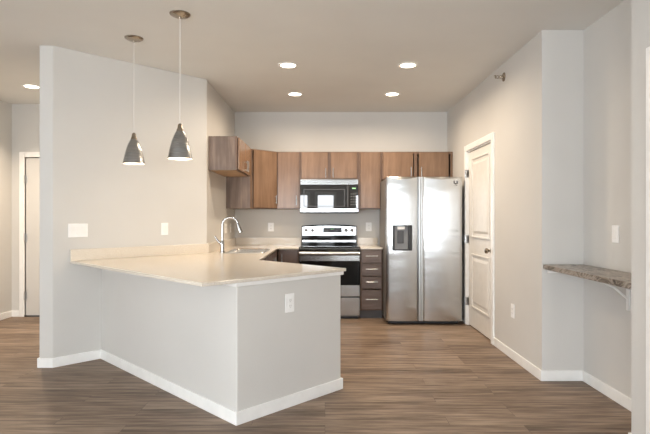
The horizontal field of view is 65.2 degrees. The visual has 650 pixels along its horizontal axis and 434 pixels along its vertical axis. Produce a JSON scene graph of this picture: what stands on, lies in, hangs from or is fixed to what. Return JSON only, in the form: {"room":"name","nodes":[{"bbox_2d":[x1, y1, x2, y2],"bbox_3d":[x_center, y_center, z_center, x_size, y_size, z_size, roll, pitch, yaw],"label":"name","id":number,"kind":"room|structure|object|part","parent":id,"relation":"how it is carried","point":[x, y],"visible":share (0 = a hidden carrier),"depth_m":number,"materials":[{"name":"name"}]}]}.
{"room":"kitchen","nodes":[
{"label":"kitchen","id":0,"kind":"room"},
{"bbox_2d":[0,100,11,313],"bbox_3d":[-4.115,-0.098,1.475,0.150,2.740,10.150,0,0,0],"label":"wall","id":1,"kind":"structure","parent":0,"point":[5,108],"depth_m":6.42,"materials":[{"name":"beige paint"}]},
{"bbox_2d":[0,310,18,319],"bbox_3d":[-3.990,1.231,1.475,0.100,0.082,10.150,0,0,0],"label":"baseboard","id":2,"kind":"structure","parent":1,"relation":"attached to","point":[13,313],"depth_m":6.48,"materials":[{"name":"white paint"}]},
{"bbox_2d":[12,104,39,314],"bbox_3d":[-3.310,-0.098,6.625,1.760,2.740,0.150,0,0,0],"label":"wall","id":3,"kind":"structure","parent":0,"point":[25,117],"depth_m":6.55,"materials":[{"name":"beige paint"}]},
{"bbox_2d":[19,152,39,316],"bbox_3d":[-3.408,0.211,6.576,1.052,2.121,0.168,0,0,0],"label":"door frame","id":4,"kind":"structure","parent":3,"relation":"in","point":[22,175],"depth_m":6.53,"materials":[{"name":"white paint"}]},
{"bbox_2d":[40,46,234,357],"bbox_3d":[-1.841,-0.098,5.755,1.178,2.740,2.870,0,0,0],"label":"wall","id":5,"kind":"structure","parent":0,"point":[91,106],"depth_m":4.65,"materials":[{"name":"beige paint"}]},
{"bbox_2d":[37,349,100,367],"bbox_3d":[-2.232,1.231,5.426,0.423,0.082,2.238,0,0,0],"label":"baseboard","id":6,"kind":"structure","parent":5,"relation":"attached to","point":[91,355],"depth_m":4.40,"materials":[{"name":"white paint"}]},
{"bbox_2d":[68,224,87,236],"bbox_3d":[-2.167,0.109,4.461,0.166,0.120,0.010,0,0,-45],"label":"wall switch","id":7,"kind":"object","parent":5,"relation":"attached to","point":[74,230],"visible":1,"depth_m":4.46,"materials":[{"name":"white plastic"}]},
{"bbox_2d":[161,223,167,234],"bbox_3d":[-1.589,0.109,5.038,0.010,0.120,0.075,0,0,45],"label":"wall switch","id":8,"kind":"object","parent":5,"relation":"attached to","point":[164,226],"visible":1,"depth_m":5.03,"materials":[{"name":"white plastic"}]},
{"bbox_2d":[70,238,300,260],"bbox_3d":[-1.452,0.322,5.822,0.816,0.100,3.210,0,0,29],"label":"backsplash","id":9,"kind":"structure","parent":5,"relation":"attached to","point":[140,251],"depth_m":5.04,"materials":[{"name":"beige stone"}]},
{"bbox_2d":[209,136,250,176],"bbox_3d":[-1.068,-0.696,5.880,0.365,0.365,0.860,0,0,0],"label":"upper cabinet","id":10,"kind":"object","parent":5,"relation":"attached to","point":[229,156],"visible":1,"depth_m":5.45,"materials":[{"name":"brown laminate"}]},
{"bbox_3d":[-1.103,-0.522,5.880,0.279,0.018,0.824,0,0,0],"label":"panel","id":11,"kind":"part","parent":10,"relation":"part of","materials":[{"name":"brown wood"}]},
{"bbox_3d":[-0.930,-0.694,5.666,0.019,0.345,0.408,0,0,0],"label":"door","id":12,"kind":"part","parent":10,"relation":"part of","materials":[{"name":"brown wood"}]},
{"bbox_3d":[-0.954,-0.696,5.880,0.019,0.365,0.860,0,0,0],"label":"frame","id":13,"kind":"part","parent":10,"relation":"part of","materials":[{"name":"brown wood"}]},
{"bbox_3d":[-0.930,-0.694,6.098,0.019,0.345,0.400,0,0,0],"label":"door","id":14,"kind":"part","parent":10,"relation":"part of","materials":[{"name":"brown wood"}]},
{"bbox_2d":[102,269,339,411],"bbox_3d":[-0.955,0.833,4.195,2.100,0.878,0.933,0,0,45],"label":"wall","id":15,"kind":"structure","parent":0,"point":[236,348],"depth_m":3.50,"materials":[{"name":"beige paint"}]},
{"bbox_2d":[101,349,342,425],"bbox_3d":[-0.950,1.231,4.190,2.113,0.082,0.959,0,0,45],"label":"baseboard","id":16,"kind":"structure","parent":15,"relation":"attached to","point":[231,416],"depth_m":3.48,"materials":[{"name":"white paint"}]},
{"bbox_2d":[223,271,343,286],"bbox_3d":[-0.944,0.408,4.184,2.102,0.028,0.965,0,0,45],"label":"trim","id":17,"kind":"structure","parent":15,"relation":"attached to","point":[342,272],"depth_m":3.37,"materials":[{"name":"white paint"}]},
{"bbox_2d":[70,238,345,286],"bbox_3d":[-1.030,0.333,4.973,2.372,0.122,4.133,0,0,0],"label":"countertop","id":18,"kind":"structure","parent":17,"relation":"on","point":[202,265],"depth_m":4.25,"materials":[{"name":"beige stone"}]},
{"bbox_2d":[214,216,242,251],"bbox_3d":[-1.048,0.177,5.508,0.306,0.389,0.060,0,0,-7],"label":"faucet","id":19,"kind":"object","parent":18,"relation":"on","point":[239,229],"visible":0.98,"depth_m":5.49,"materials":[{"name":"silver metal"}]},
{"bbox_3d":[-1.031,0.117,5.510,0.189,0.270,0.027,0,0,-7],"label":"spout","id":20,"kind":"part","parent":19,"relation":"part of","materials":[{"name":"silver metal"}]},
{"bbox_2d":[224,249,270,252],"bbox_3d":[-0.855,0.458,5.700,0.432,0.189,0.692,0,0,0],"label":"sink","id":21,"kind":"object","parent":18,"relation":"in","point":[233,250],"visible":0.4,"depth_m":6.00,"materials":[{"name":"metal"}]},
{"bbox_2d":[285,293,293,312],"bbox_3d":[-0.236,0.572,3.422,0.078,0.125,0.009,0,0,-45],"label":"wall outlet","id":22,"kind":"object","parent":15,"relation":"attached to","point":[289,298],"visible":1,"depth_m":3.41,"materials":[{"name":"white plastic"}]},
{"bbox_2d":[288,298,291,307],"bbox_3d":[-0.234,0.572,3.420,0.002,0.068,0.033,0,0,45],"label":"receptacle","id":23,"kind":"object","parent":22,"relation":"attached to","point":[289,299],"depth_m":3.42,"materials":[{"name":"white plastic"}]},
{"bbox_2d":[0,0,623,111],"bbox_3d":[-0.948,-1.543,1.670,6.485,0.150,11.140,0,0,0],"label":"ceiling","id":24,"kind":"structure","parent":0,"point":[348,54],"depth_m":4.20,"materials":[{"name":"paint"}]},
{"bbox_2d":[21,84,39,88],"bbox_3d":[-3.270,-1.463,5.660,0.196,0.008,0.196,0,0,0],"label":"recessed light","id":25,"kind":"object","parent":24,"relation":"in","point":[31,86],"visible":0.89,"depth_m":5.65,"materials":[{"name":"white paint"}]},
{"bbox_2d":[122,35,144,164],"bbox_3d":[-1.558,-0.954,4.143,0.174,1.026,0.174,0,0,0],"label":"pendant light","id":26,"kind":"object","parent":24,"relation":"hanging from","point":[133,155],"visible":1,"depth_m":4.10,"materials":[{"name":"silver metal"}]},
{"bbox_3d":[-1.558,-0.541,4.143,0.174,0.200,0.174,0,0,0],"label":"lamp shade","id":27,"kind":"part","parent":26,"relation":"part of","materials":[{"name":"silver metal"}]},
{"bbox_2d":[167,10,191,159],"bbox_3d":[-1.043,-0.946,3.655,0.174,1.042,0.174,0,0,0],"label":"pendant light","id":28,"kind":"object","parent":24,"relation":"hanging from","point":[179,149],"visible":1,"depth_m":3.61,"materials":[{"name":"silver metal"}]},
{"bbox_3d":[-1.043,-0.525,3.655,0.174,0.200,0.174,0,0,0],"label":"lamp shade","id":29,"kind":"part","parent":28,"relation":"part of","materials":[{"name":"silver metal"}]},
{"bbox_2d":[278,62,297,68],"bbox_3d":[-0.355,-1.463,4.875,0.196,0.008,0.196,0,0,0],"label":"recessed light","id":30,"kind":"object","parent":24,"relation":"in","point":[288,65],"visible":1,"depth_m":4.87,"materials":[{"name":"white paint"}]},
{"bbox_2d":[287,92,302,95],"bbox_3d":[-0.355,-1.463,6.010,0.196,0.008,0.196,0,0,0],"label":"recessed light","id":31,"kind":"object","parent":24,"relation":"in","point":[289,93],"visible":1,"depth_m":6.01,"materials":[{"name":"white paint"}]},
{"bbox_2d":[384,92,400,95],"bbox_3d":[0.795,-1.463,6.010,0.196,0.008,0.196,0,0,0],"label":"recessed light","id":32,"kind":"object","parent":24,"relation":"in","point":[387,93],"visible":1,"depth_m":5.99,"materials":[{"name":"white paint"}]},
{"bbox_2d":[398,62,417,68],"bbox_3d":[0.795,-1.463,4.875,0.196,0.008,0.196,0,0,0],"label":"recessed light","id":33,"kind":"object","parent":24,"relation":"in","point":[406,65],"visible":1,"depth_m":4.87,"materials":[{"name":"white paint"}]},
{"bbox_2d":[0,315,630,433],"bbox_3d":[-0.948,1.332,1.670,6.485,0.120,11.140,0,0,0],"label":"floor","id":34,"kind":"structure","parent":0,"point":[399,378],"depth_m":3.64,"materials":[{"name":"brown wood"}]},
{"bbox_2d":[267,251,276,261],"bbox_3d":[-0.889,0.834,5.800,0.659,0.877,1.000,0,0,0],"label":"base cabinet","id":35,"kind":"object","parent":34,"relation":"on","point":[272,257],"visible":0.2,"depth_m":5.75,"materials":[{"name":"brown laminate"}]},
{"bbox_3d":[-0.604,0.780,5.551,0.019,0.743,0.467,0,0,0],"label":"door","id":36,"kind":"part","parent":35,"relation":"part of","materials":[{"name":"brown wood"}]},
{"bbox_3d":[-0.604,0.780,6.048,0.019,0.743,0.467,0,0,0],"label":"door","id":37,"kind":"part","parent":35,"relation":"part of","materials":[{"name":"brown wood"}]},
{"bbox_2d":[278,248,299,263],"bbox_3d":[-0.461,0.834,6.696,0.258,0.877,0.659,0,0,0],"label":"base cabinet","id":38,"kind":"object","parent":34,"relation":"on","point":[284,255],"visible":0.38,"depth_m":6.40,"materials":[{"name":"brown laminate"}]},
{"bbox_3d":[-0.460,0.780,6.411,0.224,0.743,0.019,0,0,0],"label":"door","id":39,"kind":"part","parent":38,"relation":"part of","materials":[{"name":"brown wood"}]},
{"bbox_2d":[299,224,359,317],"bbox_3d":[0.057,0.680,6.659,0.760,1.183,0.712,0,0,0],"label":"range","id":40,"kind":"object","parent":34,"relation":"on","point":[330,245],"visible":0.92,"depth_m":6.38,"materials":[{"name":"silver metal"}]},
{"bbox_3d":[0.057,0.316,6.955,0.738,0.032,0.009,0,0,0],"label":"vent trim","id":41,"kind":"part","parent":40,"relation":"part of","materials":[{"name":"silver metal"}]},
{"bbox_3d":[0.057,0.172,6.953,0.734,0.133,0.012,0,0,0],"label":"control panel","id":42,"kind":"part","parent":40,"relation":"part of","materials":[{"name":"silver metal"}]},
{"bbox_3d":[0.057,0.689,6.397,0.758,0.597,0.034,0,0,0],"label":"oven door","id":43,"kind":"part","parent":40,"relation":"part of","materials":[{"name":"black glass"}]},
{"bbox_3d":[0.057,0.440,6.340,0.753,0.039,0.072,0,0,0],"label":"handle","id":44,"kind":"part","parent":40,"relation":"part of","materials":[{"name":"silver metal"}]},
{"bbox_2d":[299,244,359,247],"bbox_3d":[0.057,0.369,6.670,0.760,0.019,0.570,0,0,0],"label":"cooktop","id":45,"kind":"object","parent":40,"relation":"in","point":[302,245],"depth_m":6.42,"materials":[{"name":"glass"}]},
{"bbox_3d":[0.057,1.113,6.398,0.758,0.227,0.032,0,0,0],"label":"storage drawer","id":46,"kind":"part","parent":40,"relation":"part of","materials":[{"name":"silver metal"}]},
{"bbox_2d":[360,249,382,317],"bbox_3d":[0.588,0.834,6.689,0.281,0.877,0.659,0,0,0],"label":"base cabinet","id":47,"kind":"object","parent":34,"relation":"on","point":[371,260],"visible":0.91,"depth_m":6.39,"materials":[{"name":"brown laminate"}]},
{"bbox_2d":[357,238,382,248],"bbox_3d":[0.588,0.333,6.715,0.284,0.122,0.649,0,0,0],"label":"countertop","id":48,"kind":"structure","parent":47,"relation":"on","point":[363,243],"depth_m":7.02,"materials":[{"name":"beige stone"}]},
{"bbox_3d":[0.588,0.487,6.404,0.249,0.146,0.019,0,0,0],"label":"drawer","id":49,"kind":"part","parent":47,"relation":"part of","materials":[{"name":"brown wood"}]},
{"bbox_3d":[0.588,0.652,6.404,0.249,0.140,0.019,0,0,0],"label":"drawer","id":50,"kind":"part","parent":47,"relation":"part of","materials":[{"name":"brown wood"}]},
{"bbox_3d":[0.588,0.813,6.404,0.249,0.138,0.019,0,0,0],"label":"drawer","id":51,"kind":"part","parent":47,"relation":"part of","materials":[{"name":"brown wood"}]},
{"bbox_3d":[0.588,1.031,6.404,0.249,0.242,0.019,0,0,0],"label":"drawer","id":52,"kind":"part","parent":47,"relation":"part of","materials":[{"name":"brown wood"}]},
{"bbox_2d":[380,177,461,322],"bbox_3d":[1.183,0.391,6.436,0.902,1.762,0.828,0,0,0],"label":"refrigerator","id":53,"kind":"object","parent":34,"relation":"on","point":[421,217],"visible":1,"depth_m":6.03,"materials":[{"name":"silver metal"}]},
{"bbox_3d":[0.923,0.367,6.082,0.383,1.714,0.107,0,0,0],"label":"freezer door","id":54,"kind":"part","parent":53,"relation":"part of","materials":[{"name":"silver metal"}]},
{"bbox_3d":[1.126,0.367,6.078,0.020,1.714,0.112,0,0,0],"label":"handle","id":55,"kind":"part","parent":53,"relation":"part of","materials":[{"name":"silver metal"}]},
{"bbox_3d":[1.152,0.367,6.078,0.020,1.714,0.112,0,0,0],"label":"handle","id":56,"kind":"part","parent":53,"relation":"part of","materials":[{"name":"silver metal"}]},
{"bbox_3d":[1.399,0.367,6.082,0.471,1.714,0.107,0,0,0],"label":"fridge door","id":57,"kind":"part","parent":53,"relation":"part of","materials":[{"name":"silver metal"}]},
{"bbox_2d":[235,112,446,261],"bbox_3d":[0.471,-0.098,7.115,3.447,2.740,0.150,0,0,0],"label":"wall","id":58,"kind":"structure","parent":0,"point":[268,131],"depth_m":7.04,"materials":[{"name":"beige paint"}]},
{"bbox_2d":[226,149,276,208],"bbox_3d":[-0.940,-0.499,6.733,0.621,0.758,0.612,0,0,0],"label":"upper cabinet","id":59,"kind":"object","parent":58,"relation":"attached to","point":[258,190],"visible":0.86,"depth_m":6.48,"materials":[{"name":"brown laminate"}]},
{"bbox_3d":[-0.792,-0.499,6.580,0.003,0.758,0.431,0,0,45],"label":"frame","id":60,"kind":"part","parent":59,"relation":"part of","materials":[{"name":"brown wood"}]},
{"bbox_3d":[-0.774,-0.499,6.577,0.019,0.734,0.377,0,0,45],"label":"door","id":61,"kind":"part","parent":59,"relation":"part of","materials":[{"name":"brown wood"}]},
{"bbox_2d":[268,223,273,230],"bbox_3d":[-0.748,0.125,7.035,0.080,0.120,0.009,0,0,0],"label":"wall outlet","id":62,"kind":"object","parent":58,"relation":"attached to","point":[270,225],"visible":1,"depth_m":7.03,"materials":[{"name":"white plastic"}]},
{"bbox_2d":[277,152,299,208],"bbox_3d":[-0.484,-0.499,6.857,0.308,0.758,0.362,0,0,0],"label":"upper cabinet","id":63,"kind":"object","parent":58,"relation":"attached to","point":[288,163],"visible":0.94,"depth_m":6.71,"materials":[{"name":"brown laminate"}]},
{"bbox_2d":[300,152,357,178],"bbox_3d":[0.055,-0.694,6.857,0.766,0.368,0.362,0,0,0],"label":"upper cabinet","id":64,"kind":"object","parent":58,"relation":"attached to","point":[313,165],"visible":0.8,"depth_m":6.71,"materials":[{"name":"brown laminate"}]},
{"bbox_3d":[-0.135,-0.694,6.721,0.347,0.344,0.019,0,0,0],"label":"door","id":65,"kind":"part","parent":64,"relation":"part of","materials":[{"name":"brown wood"}]},
{"bbox_2d":[300,179,357,212],"bbox_3d":[0.056,-0.285,6.825,0.762,0.444,0.420,0,0,0],"label":"microwave","id":66,"kind":"object","parent":64,"relation":"attached to","point":[316,195],"visible":1,"depth_m":6.64,"materials":[{"name":"silver plastic"}]},
{"bbox_3d":[-0.004,-0.280,6.660,0.643,0.304,0.030,0,0,0],"label":"door","id":67,"kind":"part","parent":66,"relation":"part of","materials":[{"name":"black glass"}]},
{"bbox_3d":[0.298,-0.281,6.630,0.020,0.285,0.030,0,0,0],"label":"handle","id":68,"kind":"part","parent":66,"relation":"part of","materials":[{"name":"grey plastic"}]},
{"bbox_3d":[0.379,-0.280,6.660,0.117,0.304,0.030,0,0,0],"label":"control panel","id":69,"kind":"part","parent":66,"relation":"part of","materials":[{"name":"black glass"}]},
{"bbox_3d":[0.248,-0.694,6.721,0.343,0.344,0.019,0,0,0],"label":"door","id":70,"kind":"part","parent":64,"relation":"part of","materials":[{"name":"brown wood"}]},
{"bbox_2d":[357,238,377,244],"bbox_3d":[0.588,0.322,7.029,0.284,0.100,0.019,0,0,0],"label":"backsplash","id":71,"kind":"structure","parent":58,"relation":"attached to","point":[360,241],"depth_m":7.02,"materials":[{"name":"beige stone"}]},
{"bbox_2d":[366,222,371,230],"bbox_3d":[0.606,0.122,7.035,0.080,0.120,0.009,0,0,0],"label":"wall outlet","id":72,"kind":"object","parent":58,"relation":"attached to","point":[368,224],"visible":1,"depth_m":7.03,"materials":[{"name":"white plastic"}]},
{"bbox_2d":[358,152,380,208],"bbox_3d":[0.594,-0.499,6.875,0.308,0.758,0.326,0,0,0],"label":"upper cabinet","id":73,"kind":"object","parent":58,"relation":"attached to","point":[369,163],"visible":0.94,"depth_m":6.71,"materials":[{"name":"brown laminate"}]},
{"bbox_2d":[381,152,452,180],"bbox_3d":[1.222,-0.694,6.857,0.943,0.368,0.362,0,0,0],"label":"upper cabinet","id":74,"kind":"object","parent":58,"relation":"attached to","point":[393,164],"visible":0.73,"depth_m":6.71,"materials":[{"name":"brown laminate"}]},
{"bbox_3d":[0.968,-0.694,6.721,0.395,0.344,0.019,0,0,0],"label":"door","id":75,"kind":"part","parent":74,"relation":"part of","materials":[{"name":"brown wood"}]},
{"bbox_3d":[1.438,-0.694,6.721,0.395,0.344,0.019,0,0,0],"label":"door","id":76,"kind":"part","parent":74,"relation":"part of","materials":[{"name":"brown wood"}]},
{"bbox_2d":[447,0,649,433],"bbox_3d":[1.945,-0.098,1.720,0.500,2.740,10.640,0,0,0],"label":"wall","id":77,"kind":"structure","parent":0,"point":[567,117],"depth_m":3.97,"materials":[{"name":"beige paint"}]},
{"bbox_2d":[464,132,493,344],"bbox_3d":[1.722,0.205,5.605,0.165,2.133,1.056,0,0,0],"label":"door","id":78,"kind":"structure","parent":77,"relation":"in","point":[478,161],"depth_m":5.64,"materials":[{"name":"white paint"}]},
{"bbox_3d":[1.707,-0.233,5.595,0.012,0.920,0.640,0,0,0],"label":"panel","id":79,"kind":"part","parent":78,"relation":"part of","materials":[{"name":"white paint"}]},
{"bbox_3d":[1.707,0.725,5.595,0.012,0.625,0.640,0,0,0],"label":"panel","id":80,"kind":"part","parent":78,"relation":"part of","materials":[{"name":"white paint"}]},
{"bbox_3d":[1.677,0.337,5.220,0.073,0.064,0.064,0,0,0],"label":"knob","id":81,"kind":"part","parent":78,"relation":"part of","materials":[{"name":"silver metal"}]},
{"bbox_2d":[494,72,505,81],"bbox_3d":[1.647,-1.335,4.810,0.094,0.084,0.084,0,0,0],"label":"sprinkler head","id":82,"kind":"object","parent":77,"relation":"attached to","point":[503,75],"visible":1,"depth_m":4.80},
{"bbox_2d":[511,303,513,317],"bbox_3d":[1.690,0.838,4.580,0.009,0.125,0.078,0,0,0],"label":"wall outlet","id":83,"kind":"object","parent":77,"relation":"attached to","point":[512,305],"visible":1,"depth_m":4.57,"materials":[{"name":"white plastic"}]},
{"bbox_2d":[493,337,630,433],"bbox_3d":[1.851,1.231,3.870,0.339,0.082,2.410,0,0,0],"label":"baseboard","id":84,"kind":"structure","parent":77,"relation":"attached to","point":[620,398],"depth_m":3.96,"materials":[{"name":"white paint"}]},
{"bbox_2d":[543,264,630,288],"bbox_3d":[1.861,0.395,3.390,0.317,0.065,1.158,0,0,0],"label":"niche shelf","id":85,"kind":"object","parent":77,"relation":"attached to","point":[622,279],"visible":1,"depth_m":3.38,"materials":[{"name":"brown stone"}]},
{"bbox_2d":[612,225,618,242],"bbox_3d":[2.016,0.112,3.530,0.010,0.120,0.080,0,0,0],"label":"wall switch","id":86,"kind":"object","parent":77,"relation":"attached to","point":[615,229],"visible":1,"depth_m":3.52,"materials":[{"name":"white plastic"}]},
{"bbox_2d":[604,283,629,310],"bbox_3d":[1.901,0.507,3.375,0.239,0.214,0.028,0,0,0],"label":"shelf bracket","id":87,"kind":"object","parent":77,"relation":"attached to","point":[627,297],"visible":0.53,"depth_m":3.37,"materials":[{"name":"white metal"}]},
{"bbox_2d":[646,46,649,433],"bbox_3d":[1.685,0.192,2.142,0.020,2.160,1.027,0,0,0],"label":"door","id":88,"kind":"structure","parent":77,"relation":"in","point":[647,48],"depth_m":2.63,"materials":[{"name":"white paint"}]}
]}

